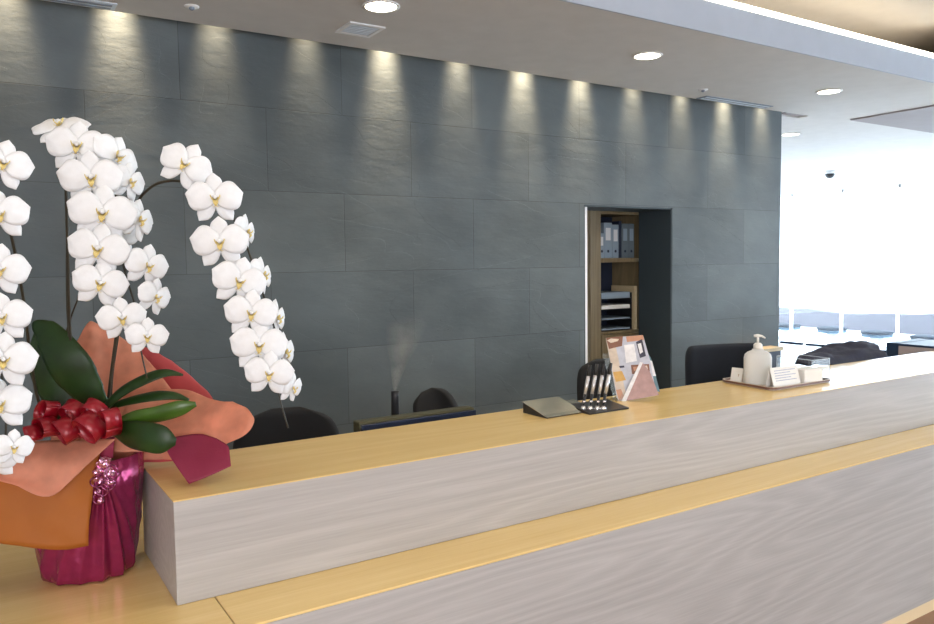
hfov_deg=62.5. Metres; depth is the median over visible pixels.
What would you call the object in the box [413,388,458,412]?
office chair
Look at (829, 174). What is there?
dome camera
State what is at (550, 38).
ceiling
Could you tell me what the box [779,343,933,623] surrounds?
floor
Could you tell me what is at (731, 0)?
trim
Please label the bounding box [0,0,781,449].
wall
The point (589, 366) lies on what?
pen
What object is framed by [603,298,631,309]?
tray
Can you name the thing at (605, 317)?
paper stack
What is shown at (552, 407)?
sign
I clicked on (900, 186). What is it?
window
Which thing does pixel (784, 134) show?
recessed light
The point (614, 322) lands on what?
tray
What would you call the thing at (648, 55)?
recessed light
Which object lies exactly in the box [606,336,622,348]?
photo
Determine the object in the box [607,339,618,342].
photo
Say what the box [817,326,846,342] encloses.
round stool
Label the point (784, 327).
round stool
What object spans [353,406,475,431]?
computer monitor
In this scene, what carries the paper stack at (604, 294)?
in the tray stack at (627, 322)
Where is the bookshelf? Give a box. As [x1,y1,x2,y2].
[587,211,638,361]
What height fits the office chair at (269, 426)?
1.014 m
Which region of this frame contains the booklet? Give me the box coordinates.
[648,354,659,391]
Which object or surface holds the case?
on the serving tray at (726, 380)
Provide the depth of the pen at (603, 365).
3.00 m
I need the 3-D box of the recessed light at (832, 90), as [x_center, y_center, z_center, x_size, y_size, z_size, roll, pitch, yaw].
[2.683,-1.634,5.707,0.184,0.007,0.184,-3,4,-32]
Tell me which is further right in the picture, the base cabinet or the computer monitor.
the base cabinet
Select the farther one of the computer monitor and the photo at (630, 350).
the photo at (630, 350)
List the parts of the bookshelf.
panel, shelf, shelf, door, panel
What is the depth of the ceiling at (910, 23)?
5.20 m
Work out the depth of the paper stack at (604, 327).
6.34 m
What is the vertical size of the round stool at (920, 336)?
0.300 m
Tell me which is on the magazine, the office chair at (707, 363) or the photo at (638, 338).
the photo at (638, 338)
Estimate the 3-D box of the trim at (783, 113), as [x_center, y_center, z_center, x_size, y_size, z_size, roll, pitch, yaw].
[2.752,-1.727,6.811,0.248,0.008,0.430,-3,4,-32]
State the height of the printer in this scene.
0.161 m
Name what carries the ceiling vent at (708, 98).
in the ceiling at (550, 38)
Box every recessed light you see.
[362,0,399,12]
[632,51,662,59]
[781,133,800,135]
[815,88,842,94]
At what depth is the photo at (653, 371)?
3.25 m
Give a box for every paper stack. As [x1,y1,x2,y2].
[601,291,629,298]
[601,303,629,309]
[601,315,629,319]
[601,325,629,330]
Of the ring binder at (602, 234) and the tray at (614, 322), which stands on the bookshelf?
the ring binder at (602, 234)
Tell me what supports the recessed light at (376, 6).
in the ceiling at (550, 38)
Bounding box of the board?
[611,285,636,328]
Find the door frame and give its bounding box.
[584,205,671,388]
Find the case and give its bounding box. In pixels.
[778,354,829,379]
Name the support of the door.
attached to the door frame
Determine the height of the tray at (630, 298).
0.050 m
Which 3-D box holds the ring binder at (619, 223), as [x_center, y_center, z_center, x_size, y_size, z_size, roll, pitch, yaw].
[1.177,-0.597,6.387,0.030,0.300,0.270,-3,4,-32]
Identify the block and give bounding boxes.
[797,366,822,382]
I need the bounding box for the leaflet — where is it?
[622,362,658,400]
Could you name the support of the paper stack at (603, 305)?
in the tray stack at (627, 322)
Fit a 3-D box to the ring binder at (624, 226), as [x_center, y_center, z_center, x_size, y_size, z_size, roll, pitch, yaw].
[1.222,-0.590,6.415,0.070,0.280,0.272,-3,4,-32]
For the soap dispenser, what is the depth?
3.53 m
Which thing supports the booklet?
on the reception desk
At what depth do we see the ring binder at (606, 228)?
6.20 m
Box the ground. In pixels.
[779,287,933,349]
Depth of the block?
3.56 m
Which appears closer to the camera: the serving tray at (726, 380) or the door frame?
the serving tray at (726, 380)
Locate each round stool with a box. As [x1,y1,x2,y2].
[779,323,800,338]
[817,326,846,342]
[860,330,893,347]
[910,334,933,339]
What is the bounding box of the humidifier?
[391,390,399,414]
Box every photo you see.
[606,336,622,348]
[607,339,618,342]
[613,371,625,381]
[616,389,623,399]
[624,344,636,362]
[626,335,643,341]
[631,364,649,373]
[636,339,645,357]
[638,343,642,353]
[650,361,655,375]
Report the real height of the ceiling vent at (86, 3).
0.009 m
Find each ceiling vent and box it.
[44,0,116,10]
[335,21,385,37]
[696,96,772,108]
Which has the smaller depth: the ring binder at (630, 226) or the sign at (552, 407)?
the sign at (552, 407)
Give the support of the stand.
on the reception desk
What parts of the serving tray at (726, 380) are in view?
dish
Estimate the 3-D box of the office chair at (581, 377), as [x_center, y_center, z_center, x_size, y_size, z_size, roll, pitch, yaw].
[0.855,0.826,4.367,0.610,1.086,0.582,-2,4,-15]
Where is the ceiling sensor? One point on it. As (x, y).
(191, 7)
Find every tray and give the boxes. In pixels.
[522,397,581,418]
[601,292,631,299]
[601,309,631,320]
[601,319,631,331]
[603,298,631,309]
[723,377,830,389]
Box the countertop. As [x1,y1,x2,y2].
[144,351,933,501]
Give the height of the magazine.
0.270 m
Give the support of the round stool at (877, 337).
on the ground
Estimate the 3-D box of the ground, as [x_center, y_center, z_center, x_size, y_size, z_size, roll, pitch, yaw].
[17.094,0.049,22.850,26.660,0.130,60.000,-3,4,-32]
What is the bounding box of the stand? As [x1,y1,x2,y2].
[565,399,628,414]
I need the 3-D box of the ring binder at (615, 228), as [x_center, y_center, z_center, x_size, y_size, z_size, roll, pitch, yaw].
[1.133,-0.580,6.359,0.070,0.270,0.272,-3,4,-32]
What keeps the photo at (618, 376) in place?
attached to the magazine
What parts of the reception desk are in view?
panel, panel, panel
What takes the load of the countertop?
on the reception desk
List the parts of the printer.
panel, lid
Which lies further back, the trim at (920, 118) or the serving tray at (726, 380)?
the trim at (920, 118)
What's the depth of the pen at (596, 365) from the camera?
3.00 m
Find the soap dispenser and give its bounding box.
[743,334,771,384]
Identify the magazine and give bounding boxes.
[606,335,653,400]
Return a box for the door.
[585,207,587,363]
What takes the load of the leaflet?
in the stand
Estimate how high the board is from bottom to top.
0.360 m
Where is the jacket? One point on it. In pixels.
(849, 351)
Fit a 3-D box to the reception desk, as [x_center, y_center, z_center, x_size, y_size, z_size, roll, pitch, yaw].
[1.659,0.844,3.986,10.200,1.070,1.264,-3,4,-32]
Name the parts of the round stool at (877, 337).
seat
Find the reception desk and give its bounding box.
[0,351,933,623]
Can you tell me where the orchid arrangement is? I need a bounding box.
[0,117,301,585]
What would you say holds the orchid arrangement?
on the reception desk
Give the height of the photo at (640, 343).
0.079 m
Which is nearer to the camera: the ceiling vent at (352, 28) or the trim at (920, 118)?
the ceiling vent at (352, 28)
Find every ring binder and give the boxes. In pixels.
[601,221,621,257]
[601,223,611,257]
[601,233,603,257]
[612,225,618,257]
[622,224,627,257]
[628,224,633,257]
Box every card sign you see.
[730,367,743,381]
[765,365,800,386]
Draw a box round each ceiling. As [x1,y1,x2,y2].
[50,0,933,194]
[734,0,933,52]
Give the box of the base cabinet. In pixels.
[762,346,783,367]
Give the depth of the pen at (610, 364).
2.99 m
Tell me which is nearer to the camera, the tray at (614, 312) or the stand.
the stand
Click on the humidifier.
(395, 410)
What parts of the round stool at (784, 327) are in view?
seat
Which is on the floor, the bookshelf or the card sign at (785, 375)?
the bookshelf
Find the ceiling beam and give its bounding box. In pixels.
[559,0,933,82]
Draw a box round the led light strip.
[705,0,933,57]
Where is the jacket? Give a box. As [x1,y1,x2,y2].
[795,340,887,365]
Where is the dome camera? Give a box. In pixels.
[825,171,834,178]
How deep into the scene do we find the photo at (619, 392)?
3.22 m
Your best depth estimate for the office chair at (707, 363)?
5.11 m
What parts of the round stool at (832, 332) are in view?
seat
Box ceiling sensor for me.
[184,4,198,10]
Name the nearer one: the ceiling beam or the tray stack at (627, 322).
the ceiling beam
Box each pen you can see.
[582,365,591,404]
[589,364,598,404]
[596,364,605,404]
[602,363,612,404]
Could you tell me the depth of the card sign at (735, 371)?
3.62 m
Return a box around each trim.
[731,0,932,52]
[779,341,885,352]
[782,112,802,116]
[850,105,933,132]
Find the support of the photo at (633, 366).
attached to the magazine
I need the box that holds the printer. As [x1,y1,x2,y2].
[886,338,933,356]
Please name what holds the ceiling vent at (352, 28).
in the ceiling at (550, 38)
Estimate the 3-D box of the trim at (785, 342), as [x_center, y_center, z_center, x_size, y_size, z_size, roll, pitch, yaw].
[7.450,0.700,13.138,0.080,0.035,10.000,-3,4,-32]
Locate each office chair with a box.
[233,407,338,448]
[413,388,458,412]
[577,358,615,400]
[685,343,753,385]
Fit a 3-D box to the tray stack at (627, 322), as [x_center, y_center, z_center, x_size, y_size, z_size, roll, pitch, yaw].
[1.141,-0.009,6.396,0.343,0.305,0.290,-3,4,-32]
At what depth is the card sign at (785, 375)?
3.48 m
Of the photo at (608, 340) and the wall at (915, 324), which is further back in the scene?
the wall at (915, 324)
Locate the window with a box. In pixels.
[781,181,933,342]
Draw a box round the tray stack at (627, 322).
[601,292,631,331]
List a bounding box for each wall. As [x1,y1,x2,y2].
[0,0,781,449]
[779,306,933,334]
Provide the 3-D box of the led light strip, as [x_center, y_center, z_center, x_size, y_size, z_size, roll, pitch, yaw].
[-0.770,-1.593,2.877,9.740,0.034,0.050,-3,4,-32]

